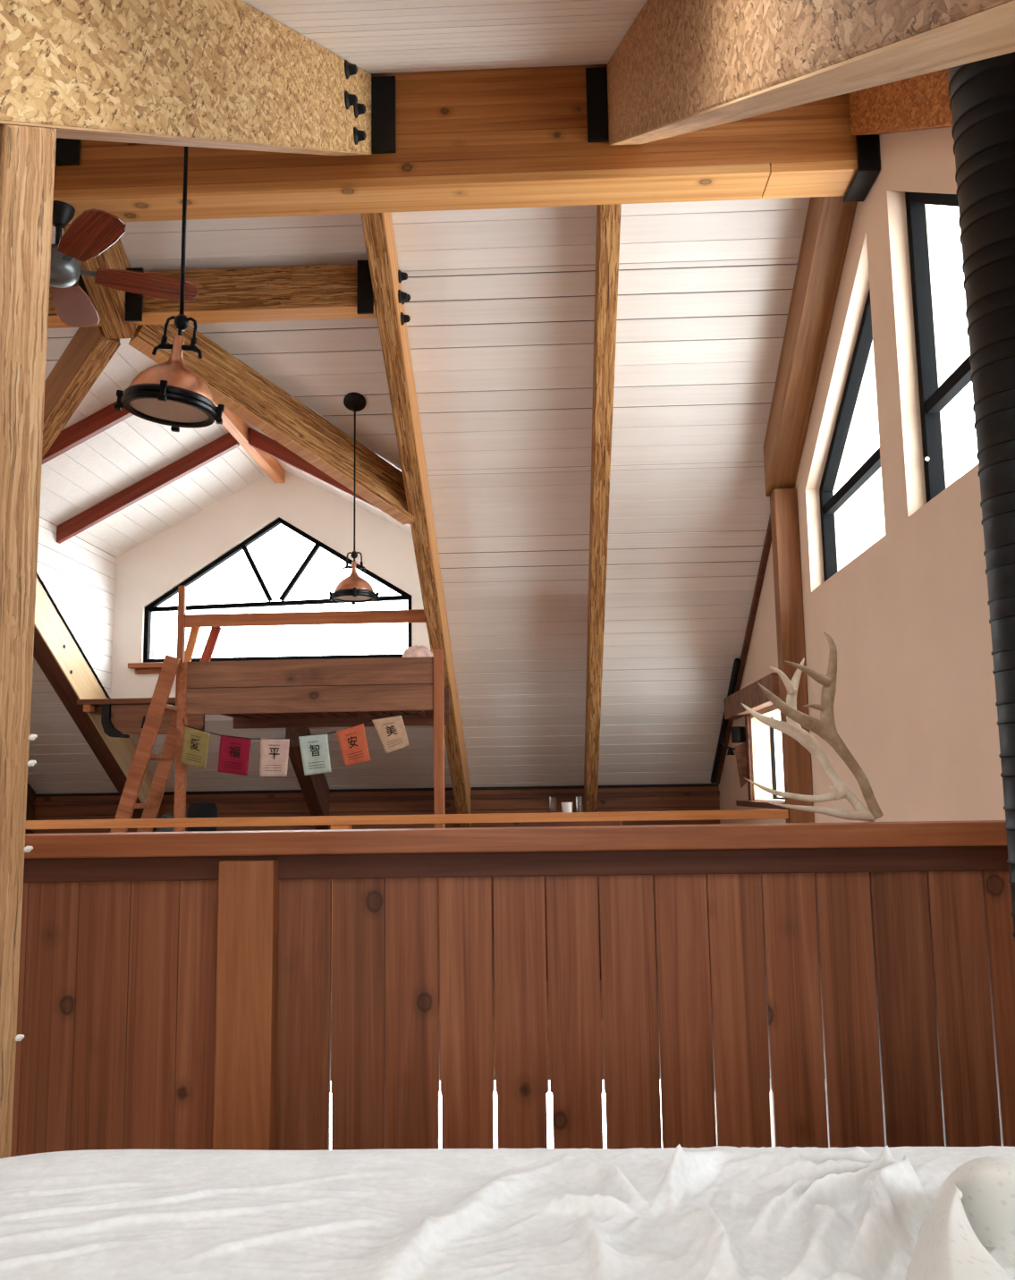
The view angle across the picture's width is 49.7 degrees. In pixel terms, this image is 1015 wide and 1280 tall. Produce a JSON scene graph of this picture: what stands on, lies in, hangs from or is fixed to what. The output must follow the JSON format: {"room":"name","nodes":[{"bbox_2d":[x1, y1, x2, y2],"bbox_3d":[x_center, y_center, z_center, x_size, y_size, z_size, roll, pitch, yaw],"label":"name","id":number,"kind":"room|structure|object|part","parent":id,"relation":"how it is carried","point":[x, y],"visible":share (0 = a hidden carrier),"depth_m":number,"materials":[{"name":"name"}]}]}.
{"room":"loft bedroom","nodes":[
{"label":"loft bedroom","id":0,"kind":"room"},
{"bbox_2d":[36,517,116,698],"bbox_3d":[-3.022,-0.196,7.280,0.060,1.270,2.178,-1,-8,2],"label":"wall","id":1,"kind":"structure","parent":0,"point":[79,576],"depth_m":7.71,"materials":[{"name":"white"}]},
{"bbox_2d":[39,338,411,557],"bbox_3d":[-1.782,-1.188,6.885,2.490,0.698,3.342,-1,-8,2],"label":"ceiling","id":2,"kind":"structure","parent":0,"point":[135,448],"depth_m":7.17,"materials":[{"name":"white wood"}]},
{"bbox_2d":[42,401,133,464],"bbox_3d":[-2.356,-1.229,6.259,1.023,0.657,0.050,-1,-8,2],"label":"rafter","id":3,"kind":"object","parent":2,"relation":"attached to","point":[103,419],"visible":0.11,"depth_m":6.23,"materials":[{"name":"red wood"}]},
{"bbox_2d":[56,432,239,543],"bbox_3d":[-2.401,-1.031,7.335,1.204,0.754,0.050,-1,-8,2],"label":"rafter","id":4,"kind":"object","parent":2,"relation":"attached to","point":[218,447],"visible":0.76,"depth_m":7.31,"materials":[{"name":"red wood"}]},
{"bbox_2d":[248,427,410,525],"bbox_3d":[-1.124,-1.058,7.285,1.204,0.754,0.050,-1,-8,2],"label":"rafter","id":5,"kind":"object","parent":2,"relation":"attached to","point":[257,440],"visible":0.49,"depth_m":7.30,"materials":[{"name":"red wood"}]},
{"bbox_2d":[110,470,430,722],"bbox_3d":[-1.709,-0.359,8.294,2.590,1.930,0.180,-1,-8,2],"label":"wall","id":6,"kind":"structure","parent":0,"point":[145,572],"depth_m":8.26,"materials":[{"name":"paint"}]},
{"bbox_2d":[76,697,204,737],"bbox_3d":[-1.712,0.554,7.770,2.480,0.267,0.590,-1,-8,2],"label":"ledge shelf","id":7,"kind":"object","parent":6,"relation":"attached to","point":[118,716],"visible":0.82,"depth_m":7.56,"materials":[{"name":"brown wood"}]},
{"bbox_2d":[127,662,162,674],"bbox_3d":[-1.720,0.193,8.113,2.180,0.077,0.090,-1,-8,2],"label":"trim","id":8,"kind":"structure","parent":6,"relation":"attached to","point":[140,668],"depth_m":8.12,"materials":[{"name":"brown wood"}]},
{"bbox_2d":[135,325,284,483],"bbox_3d":[-1.790,-1.448,6.825,0.070,0.108,3.028,-1,-8,2],"label":"ridge beam","id":9,"kind":"structure","parent":6,"relation":"attached to","point":[232,422],"depth_m":7.43,"materials":[{"name":"orange wood"}]},
{"bbox_2d":[143,517,412,662],"bbox_3d":[-1.723,-0.385,8.268,2.025,1.094,0.060,-1,-8,2],"label":"window","id":10,"kind":"structure","parent":6,"relation":"in","point":[153,606],"depth_m":8.25,"materials":[{"name":"black metal"}]},
{"bbox_2d":[33,783,720,1145],"bbox_3d":[-1.560,3.177,8.954,6.850,3.900,0.260,-1,-8,2],"label":"wall","id":11,"kind":"structure","parent":0,"point":[712,802],"depth_m":9.04,"materials":[{"name":"brown wood"}]},
{"bbox_2d":[33,790,720,805],"bbox_3d":[-1.595,1.316,9.059,6.650,0.038,0.040,-1,-8,2],"label":"trim","id":12,"kind":"structure","parent":11,"relation":"attached to","point":[694,792],"depth_m":9.01,"materials":[{"name":"brown wood"}]},
{"bbox_2d":[241,0,647,74],"bbox_3d":[-1.590,-1.712,3.115,7.850,1.647,2.690,-1,-8,2],"label":"ceiling","id":13,"kind":"structure","parent":0,"point":[374,36],"depth_m":3.24,"materials":[{"name":"white wood"}]},
{"bbox_2d":[54,137,81,166],"bbox_3d":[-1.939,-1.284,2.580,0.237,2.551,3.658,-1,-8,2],"label":"bracket","id":14,"kind":"object","parent":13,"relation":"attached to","point":[67,150],"visible":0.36,"depth_m":4.50,"materials":[{"name":"black metal"}]},
{"bbox_2d":[114,146,224,432],"bbox_3d":[-0.951,-1.198,3.134,0.257,1.192,0.257,-5,-9,26],"label":"pendant lamp","id":15,"kind":"object","parent":13,"relation":"hanging from","point":[169,393],"visible":0.94,"depth_m":3.04,"materials":[{"name":"orange metal"}]},
{"bbox_3d":[-0.942,-0.753,3.073,0.233,0.204,0.234,-1,-8,2],"label":"lamp shade","id":16,"kind":"part","parent":15,"relation":"part of","materials":[{"name":"orange metal"}]},
{"bbox_3d":[-0.926,-1.323,3.150,0.012,0.864,0.012,-1,-8,2],"label":"rod","id":17,"kind":"part","parent":15,"relation":"part of","materials":[{"name":"black metal"}]},
{"bbox_2d":[0,0,395,155],"bbox_3d":[-0.638,-1.311,2.529,0.242,2.551,3.658,-1,-8,2],"label":"rafter","id":18,"kind":"object","parent":13,"relation":"attached to","point":[227,74],"visible":1,"depth_m":2.13,"materials":[{"name":"brown wood"}]},
{"bbox_2d":[585,0,1014,145],"bbox_3d":[0.386,-1.332,2.489,0.248,2.551,3.658,-1,-8,2],"label":"rafter","id":19,"kind":"object","parent":13,"relation":"attached to","point":[682,66],"visible":1,"depth_m":1.41,"materials":[{"name":"brown wood"}]},
{"bbox_2d":[848,68,952,135],"bbox_3d":[1.327,-0.870,1.327,0.113,3.781,5.700,-1,-8,2],"label":"rafter","id":20,"kind":"object","parent":13,"relation":"attached to","point":[920,102],"visible":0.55,"depth_m":3.73,"materials":[{"name":"brown wood"}]},
{"bbox_2d":[27,196,973,794],"bbox_3d":[-1.399,-0.249,7.205,7.850,3.148,5.420,-1,-8,2],"label":"ceiling","id":21,"kind":"structure","parent":0,"point":[501,306],"depth_m":6.08,"materials":[{"name":"white wood"}]},
{"bbox_2d":[25,782,35,833],"bbox_3d":[-4.130,-0.234,6.989,0.130,3.078,4.767,-1,-8,2],"label":"rafter","id":22,"kind":"object","parent":21,"relation":"attached to","point":[30,792],"visible":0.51,"depth_m":9.09,"materials":[{"name":"brown wood"}]},
{"bbox_2d":[47,274,101,328],"bbox_3d":[-2.515,-1.593,5.226,1.164,0.260,0.140,-1,-8,2],"label":"header beam","id":23,"kind":"structure","parent":21,"relation":"attached to","point":[55,321],"depth_m":5.16,"materials":[{"name":"brown wood"}]},
{"bbox_2d":[33,577,159,831],"bbox_3d":[-3.071,-0.256,6.948,0.150,3.078,4.767,-1,-8,2],"label":"rafter","id":24,"kind":"object","parent":21,"relation":"attached to","point":[55,650],"visible":0.61,"depth_m":7.63,"materials":[{"name":"beige wood"}]},
{"bbox_2d":[42,326,120,458],"bbox_3d":[-2.498,-1.119,5.828,0.102,0.859,1.702,7,-11,-44],"label":"beam","id":25,"kind":"structure","parent":24,"relation":"attached to","point":[89,351],"depth_m":5.48,"materials":[{"name":"brown wood"}]},
{"bbox_2d":[62,223,135,339],"bbox_3d":[-1.871,-1.788,5.002,0.145,0.610,0.599,-1,-8,2],"label":"rafter","id":26,"kind":"object","parent":21,"relation":"attached to","point":[109,303],"visible":0.26,"depth_m":5.09,"materials":[{"name":"brown wood"}]},
{"bbox_2d":[124,259,377,325],"bbox_3d":[-1.201,-1.620,5.175,1.168,0.260,0.140,-1,-8,2],"label":"header beam","id":27,"kind":"structure","parent":21,"relation":"attached to","point":[328,292],"depth_m":5.12,"materials":[{"name":"brown wood"}]},
{"bbox_2d":[285,727,329,830],"bbox_3d":[-1.555,1.016,8.573,0.110,0.957,1.078,-1,-8,2],"label":"rafter","id":28,"kind":"object","parent":21,"relation":"attached to","point":[315,788],"visible":0.61,"depth_m":8.53,"materials":[{"name":"brown wood"}]},
{"bbox_2d":[329,392,379,604],"bbox_3d":[-0.806,-0.753,5.774,0.228,1.110,0.228,7,-11,-45],"label":"pendant lamp","id":29,"kind":"object","parent":21,"relation":"hanging from","point":[353,589],"visible":1,"depth_m":5.72,"materials":[{"name":"orange metal"}]},
{"bbox_3d":[-0.799,-0.325,5.715,0.207,0.169,0.207,-1,-8,2],"label":"lamp shade","id":30,"kind":"part","parent":29,"relation":"part of","materials":[{"name":"orange metal"}]},
{"bbox_3d":[-0.807,-0.855,5.789,0.010,0.826,0.010,-1,-8,2],"label":"rod","id":31,"kind":"part","parent":29,"relation":"part of","materials":[{"name":"black metal"}]},
{"bbox_2d":[360,212,471,827],"bbox_3d":[-0.450,-0.310,6.845,0.144,3.078,4.767,-1,-8,2],"label":"rafter","id":32,"kind":"object","parent":21,"relation":"attached to","point":[385,275],"visible":0.86,"depth_m":5.85,"materials":[{"name":"brown wood"}]},
{"bbox_2d":[128,323,415,525],"bbox_3d":[-1.149,-1.147,5.775,1.702,0.859,0.102,6,-10,-40],"label":"beam","id":33,"kind":"structure","parent":32,"relation":"attached to","point":[232,383],"depth_m":5.72,"materials":[{"name":"brown wood"}]},
{"bbox_2d":[584,203,621,812],"bbox_3d":[0.556,-0.331,6.805,0.092,3.078,4.767,-1,-8,2],"label":"rafter","id":34,"kind":"object","parent":21,"relation":"attached to","point":[608,216],"visible":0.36,"depth_m":5.88,"materials":[{"name":"brown wood"}]},
{"bbox_2d":[710,658,740,783],"bbox_3d":[1.627,0.641,8.229,0.043,0.853,1.422,-1,-8,2],"label":"conduit","id":35,"kind":"object","parent":21,"relation":"attached to","point":[737,661],"visible":0.92,"depth_m":8.24,"materials":[{"name":"black metal"}]},
{"bbox_2d":[763,195,857,496],"bbox_3d":[1.453,-1.495,5.327,0.148,1.202,1.599,-1,-8,2],"label":"rafter","id":36,"kind":"object","parent":21,"relation":"attached to","point":[829,220],"visible":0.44,"depth_m":5.24,"materials":[{"name":"brown wood"}]},
{"bbox_2d":[330,933,825,1081],"bbox_3d":[-1.643,2.343,7.289,6.650,0.300,3.330,-1,-8,2],"label":"floor","id":37,"kind":"structure","parent":0,"point":[655,934],"depth_m":5.59,"materials":[{"name":"brown wood"}]},
{"bbox_2d":[110,654,180,832],"bbox_3d":[-2.237,1.094,6.581,0.639,1.961,0.455,-1,-8,2],"label":"ladder","id":38,"kind":"object","parent":37,"relation":"on","point":[158,705],"visible":0.38,"depth_m":6.45,"materials":[{"name":"brown wood"}]},
{"bbox_2d":[173,585,449,997],"bbox_3d":[-1.224,0.873,6.896,1.747,2.490,1.008,-1,-8,2],"label":"bunk bed","id":39,"kind":"object","parent":37,"relation":"on","point":[338,692],"visible":0.95,"depth_m":6.49,"materials":[{"name":"timber"},{"name":"fir"},{"name":"fabric"}]},
{"bbox_3d":[-1.921,1.096,6.416,0.055,1.939,0.050,-1,-8,2],"label":"post","id":40,"kind":"part","parent":39,"relation":"part of","materials":[{"name":"brown wood"}]},
{"bbox_3d":[-2.089,0.094,7.005,0.042,0.891,0.040,-1,-8,2],"label":"guard post","id":41,"kind":"part","parent":39,"relation":"part of","materials":[{"name":"brown wood"}]},
{"bbox_2d":[180,711,420,776],"bbox_3d":[-1.207,0.608,6.384,1.407,0.368,0.022,-1,-8,2],"label":"garland","id":42,"kind":"object","parent":39,"relation":"hanging from","point":[233,758],"visible":1,"depth_m":6.38,"materials":[{"name":"multicoloured paper"}]},
{"bbox_3d":[-1.206,0.502,6.402,1.401,0.154,0.006,-1,-8,2],"label":"cord","id":43,"kind":"part","parent":42,"relation":"part of","materials":[{"name":"black fabric"}]},
{"bbox_3d":[-1.300,-0.137,7.011,1.568,0.081,0.035,-1,-8,2],"label":"guard rail","id":44,"kind":"part","parent":39,"relation":"part of","materials":[{"name":"brown wood"}]},
{"bbox_2d":[402,645,433,657],"bbox_3d":[-0.556,0.141,6.924,0.200,0.203,0.400,-1,-8,2],"label":"pillow","id":45,"kind":"object","parent":39,"relation":"on","point":[414,651],"visible":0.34,"depth_m":6.76,"materials":[{"name":"pink fabric"}]},
{"bbox_3d":[-0.394,1.042,6.364,0.055,1.984,0.070,-1,-8,2],"label":"post","id":46,"kind":"part","parent":39,"relation":"part of","materials":[{"name":"brown wood"}]},
{"bbox_2d":[25,809,788,1017],"bbox_3d":[-1.532,1.465,5.814,6.022,1.033,0.100,-1,-8,2],"label":"loft railing","id":47,"kind":"object","parent":37,"relation":"on","point":[337,822],"visible":0.65,"depth_m":5.79,"materials":[{"name":"brown wood"}]},
{"bbox_3d":[-0.879,1.475,5.785,0.100,0.986,0.080,-1,-8,2],"label":"post","id":48,"kind":"part","parent":47,"relation":"part of","materials":[{"name":"brown wood"}]},
{"bbox_3d":[-1.540,0.976,5.881,6.022,0.046,0.100,-1,-8,2],"label":"cap rail","id":49,"kind":"part","parent":47,"relation":"part of","materials":[{"name":"brown wood"}]},
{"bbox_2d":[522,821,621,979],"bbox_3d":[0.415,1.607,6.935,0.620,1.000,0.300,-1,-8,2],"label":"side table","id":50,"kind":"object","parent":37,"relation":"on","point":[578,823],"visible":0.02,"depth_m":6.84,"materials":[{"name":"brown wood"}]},
{"bbox_2d":[548,796,556,813],"bbox_3d":[0.287,1.052,6.966,0.052,0.110,0.052,-1,-8,2],"label":"glass tumbler","id":51,"kind":"object","parent":50,"relation":"on","point":[552,801],"visible":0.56,"depth_m":6.95,"materials":[{"name":"white"}]},
{"bbox_2d":[561,802,572,812],"bbox_3d":[0.378,1.068,6.960,0.072,0.075,0.072,-1,-8,2],"label":"cup","id":52,"kind":"object","parent":50,"relation":"on","point":[566,807],"visible":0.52,"depth_m":6.93,"materials":[{"name":"white ceramic"}]},
{"bbox_2d":[575,796,583,812],"bbox_3d":[0.457,1.049,6.959,0.052,0.110,0.052,-1,-8,2],"label":"glass tumbler","id":53,"kind":"object","parent":50,"relation":"on","point":[579,800],"visible":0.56,"depth_m":6.94,"materials":[{"name":"white"}]},
{"bbox_2d":[770,488,822,1015],"bbox_3d":[1.527,0.550,5.803,0.123,2.748,0.125,-1,-8,2],"label":"wall post","id":54,"kind":"object","parent":37,"relation":"on","point":[784,502],"visible":0.53,"depth_m":5.83,"materials":[{"name":"brown wood"}]},
{"bbox_3d":[-2.124,1.805,7.428,0.600,0.818,0.380,-1,-8,2],"label":"cabinet","id":55,"kind":"object","parent":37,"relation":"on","visible":0},
{"bbox_2d":[156,813,173,831],"bbox_3d":[-2.304,1.283,7.437,0.150,0.220,0.150,-1,-8,2],"label":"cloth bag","id":56,"kind":"object","parent":55,"relation":"on","point":[168,815],"visible":0.18,"depth_m":7.38,"materials":[{"name":"fabric"}]},
{"bbox_2d":[186,801,217,831],"bbox_3d":[-2.101,1.260,7.543,0.200,0.290,0.200,-1,-8,2],"label":"storage basket","id":57,"kind":"object","parent":55,"relation":"on","point":[197,809],"visible":0.48,"depth_m":7.47,"materials":[{"name":"black fabric"}]},
{"bbox_2d":[718,127,1005,1147],"bbox_3d":[1.613,0.932,3.643,0.200,6.800,11.000,-1,-8,2],"label":"wall","id":58,"kind":"structure","parent":0,"point":[907,619],"depth_m":4.26,"materials":[{"name":"beige paint"}]},
{"bbox_2d":[720,741,735,754],"bbox_3d":[1.601,0.778,7.909,0.059,0.104,0.215,0,-8,-7],"label":"wall lamp","id":59,"kind":"object","parent":58,"relation":"attached to","point":[731,750],"visible":0.95,"depth_m":7.87,"materials":[{"name":"black metal"}]},
{"bbox_3d":[1.595,0.764,7.909,0.025,0.076,0.218,2,-8,-18],"label":"arm","id":60,"kind":"part","parent":59,"relation":"part of","materials":[{"name":"black metal"}]},
{"bbox_3d":[1.604,0.802,7.884,0.060,0.050,0.060,-1,-8,2],"label":"lamp shade","id":61,"kind":"part","parent":59,"relation":"part of","materials":[{"name":"black metal"}]},
{"bbox_2d":[730,726,745,743],"bbox_3d":[1.616,0.662,7.671,0.100,0.110,0.100,-1,-8,2],"label":"wall speaker","id":62,"kind":"object","parent":58,"relation":"attached to","point":[738,733],"visible":0.97,"depth_m":7.63,"materials":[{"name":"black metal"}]},
{"bbox_2d":[734,742,747,788],"bbox_3d":[1.631,0.868,7.627,0.088,0.317,0.030,-1,-8,2],"label":"plaque","id":63,"kind":"object","parent":58,"relation":"attached to","point":[741,751],"visible":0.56,"depth_m":7.62,"materials":[{"name":"brown wood"}]},
{"bbox_2d":[715,513,771,784],"bbox_3d":[1.629,0.069,7.514,0.033,1.809,3.070,-1,-8,2],"label":"trim","id":64,"kind":"structure","parent":58,"relation":"attached to","point":[768,537],"depth_m":7.27,"materials":[{"name":"brown wood"}]},
{"bbox_2d":[723,672,785,809],"bbox_3d":[1.676,0.689,7.099,0.245,0.775,1.780,-1,-8,2],"label":"window","id":65,"kind":"structure","parent":58,"relation":"in","point":[752,696],"depth_m":7.41,"materials":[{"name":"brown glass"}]},
{"bbox_3d":[1.627,0.730,6.898,0.020,0.590,1.290,-1,-8,2],"label":"casing","id":66,"kind":"part","parent":65,"relation":"part of","materials":[{"name":"brown wood"}]},
{"bbox_3d":[1.660,1.041,6.950,0.170,0.037,1.520,-1,-8,2],"label":"sill","id":67,"kind":"part","parent":65,"relation":"part of","materials":[{"name":"brown wood"}]},
{"bbox_3d":[1.698,0.720,6.886,0.116,0.564,1.128,-1,-8,2],"label":"casing","id":68,"kind":"part","parent":65,"relation":"part of","materials":[{"name":"wood"}]},
{"bbox_2d":[819,288,881,581],"bbox_3d":[1.632,-0.975,5.114,0.060,1.289,1.280,-1,-8,2],"label":"window","id":69,"kind":"structure","parent":58,"relation":"in","point":[830,504],"depth_m":5.31,"materials":[{"name":"black metal"}]},
{"bbox_2d":[905,191,971,502],"bbox_3d":[1.556,-1.197,3.564,0.080,1.309,1.280,-1,-8,2],"label":"window","id":70,"kind":"structure","parent":58,"relation":"in","point":[933,399],"depth_m":4.14,"materials":[{"name":"black metal"}]},
{"bbox_3d":[-1.927,1.413,0.518,6.650,0.300,4.650,-1,-8,2],"label":"floor","id":71,"kind":"structure","parent":0,"visible":0},
{"bbox_2d":[0,123,56,1158],"bbox_3d":[-0.695,0.301,1.353,0.154,2.093,0.142,-1,-8,2],"label":"timber post","id":72,"kind":"object","parent":71,"relation":"on","point":[27,153],"visible":1,"depth_m":1.42,"materials":[{"name":"brown wood"}]},
{"bbox_2d":[15,1034,24,1041],"bbox_3d":[-0.620,0.504,1.389,0.014,0.009,0.008,3,-9,-27],"label":"light","id":73,"kind":"object","parent":72,"relation":"attached to","point":[19,1037],"depth_m":1.39,"materials":[{"name":"white ceramic"}]},
{"bbox_2d":[23,846,33,852],"bbox_3d":[-0.623,0.271,1.421,0.014,0.009,0.008,3,-9,-27],"label":"light","id":74,"kind":"object","parent":72,"relation":"attached to","point":[27,849],"depth_m":1.42,"materials":[{"name":"white ceramic"}]},
{"bbox_2d":[27,760,36,766],"bbox_3d":[-0.625,0.161,1.436,0.014,0.009,0.008,3,-9,-27],"label":"light","id":75,"kind":"object","parent":72,"relation":"attached to","point":[30,763],"depth_m":1.43,"materials":[{"name":"white ceramic"}]},
{"bbox_2d":[28,734,37,740],"bbox_3d":[-0.625,0.128,1.440,0.014,0.009,0.008,3,-9,-27],"label":"light","id":76,"kind":"object","parent":72,"relation":"on","point":[31,737],"depth_m":1.44,"materials":[{"name":"white ceramic"}]},
{"bbox_2d":[10,820,1014,1156],"bbox_3d":[-0.497,1.018,2.783,3.946,1.054,0.145,-1,-8,2],"label":"railing","id":77,"kind":"object","parent":71,"relation":"on","point":[177,989],"visible":0.66,"depth_m":2.76,"materials":[{"name":"brown wood"}]},
{"bbox_3d":[-0.654,1.051,2.742,0.141,0.983,0.059,-1,-8,2],"label":"post","id":78,"kind":"part","parent":77,"relation":"part of","materials":[{"name":"brown wood"}]},
{"bbox_3d":[-0.505,0.525,2.851,3.946,0.058,0.145,-1,-8,2],"label":"cap rail","id":79,"kind":"part","parent":77,"relation":"part of","materials":[{"name":"brown wood"}]},
{"bbox_2d":[741,631,883,822],"bbox_3d":[0.771,0.228,2.854,0.352,0.490,0.153,1,-8,-11],"label":"antler mount","id":80,"kind":"object","parent":77,"relation":"on","point":[825,728],"visible":1,"depth_m":2.81,"materials":[{"name":"beige"}]},
{"bbox_2d":[948,51,1014,939],"bbox_3d":[1.068,-0.192,2.204,0.205,3.249,0.205,-5,-9,27],"label":"pipe","id":81,"kind":"object","parent":71,"relation":"on","point":[982,92],"visible":0.88,"depth_m":2.22,"materials":[{"name":"black metal"}]},
{"bbox_3d":[0.240,0.799,-0.039,1.690,0.700,2.160,-1,-8,2],"label":"bed","id":82,"kind":"object","parent":71,"relation":"on","visible":0,"materials":[{"name":"white cotton"}]},
{"bbox_2d":[0,1144,1014,1279],"bbox_3d":[0.261,0.580,0.014,1.748,0.548,2.167,-1,-8,2],"label":"sheet","id":83,"kind":"object","parent":82,"relation":"on","point":[717,1212],"visible":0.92,"depth_m":0.90,"materials":[{"name":"white fabric"}]},
{"bbox_2d":[906,1156,1014,1279],"bbox_3d":[0.331,0.425,0.732,0.133,0.121,0.428,-4,-9,24],"label":"pillow","id":84,"kind":"object","parent":83,"relation":"on","point":[973,1209],"visible":1,"depth_m":0.80,"materials":[{"name":"beige fabric"}]},
{"label":"outside","id":85,"kind":"structure","parent":0,"visible":0},
{"bbox_2d":[150,647,155,659],"bbox_3d":[-5.216,3.117,15.962,1.648,6.051,1.653,-1,-8,2],"label":"tree","id":86,"kind":"object","parent":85,"point":[152,656],"visible":0.02,"depth_m":16.34,"materials":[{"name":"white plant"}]},
{"bbox_3d":[-1.543,-2.342,4.660,7.850,0.060,0.440,-1,-8,2],"label":"ceiling","id":87,"kind":"structure","parent":0,"visible":0},
{"bbox_2d":[51,64,880,224],"bbox_3d":[-1.835,-2.041,4.627,6.635,0.534,0.237,-1,-8,2],"label":"ridge beam","id":88,"kind":"structure","parent":87,"relation":"attached to","point":[504,138],"depth_m":4.47,"materials":[{"name":"brown wood"}]},
{"bbox_2d":[49,200,198,327],"bbox_3d":[-1.885,-1.629,4.573,1.080,0.335,1.061,-1,-8,2],"label":"ceiling fan","id":89,"kind":"object","parent":88,"relation":"hanging from","point":[94,231],"visible":0.75,"depth_m":4.55,"materials":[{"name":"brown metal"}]},
{"bbox_3d":[-1.927,-1.483,4.880,0.172,0.008,0.415,-6,-7,-12],"label":"blade","id":90,"kind":"part","parent":89,"relation":"part of","materials":[{"name":"brown wood"}]},
{"bbox_3d":[-1.624,-1.572,4.267,0.172,0.008,0.415,15,-16,-40],"label":"blade","id":91,"kind":"part","parent":89,"relation":"part of","materials":[{"name":"brown wood"}]},
{"bbox_3d":[-1.536,-1.517,4.680,0.415,0.008,0.172,3,-16,-24],"label":"blade","id":92,"kind":"part","parent":89,"relation":"part of","materials":[{"name":"brown wood"}]}
]}

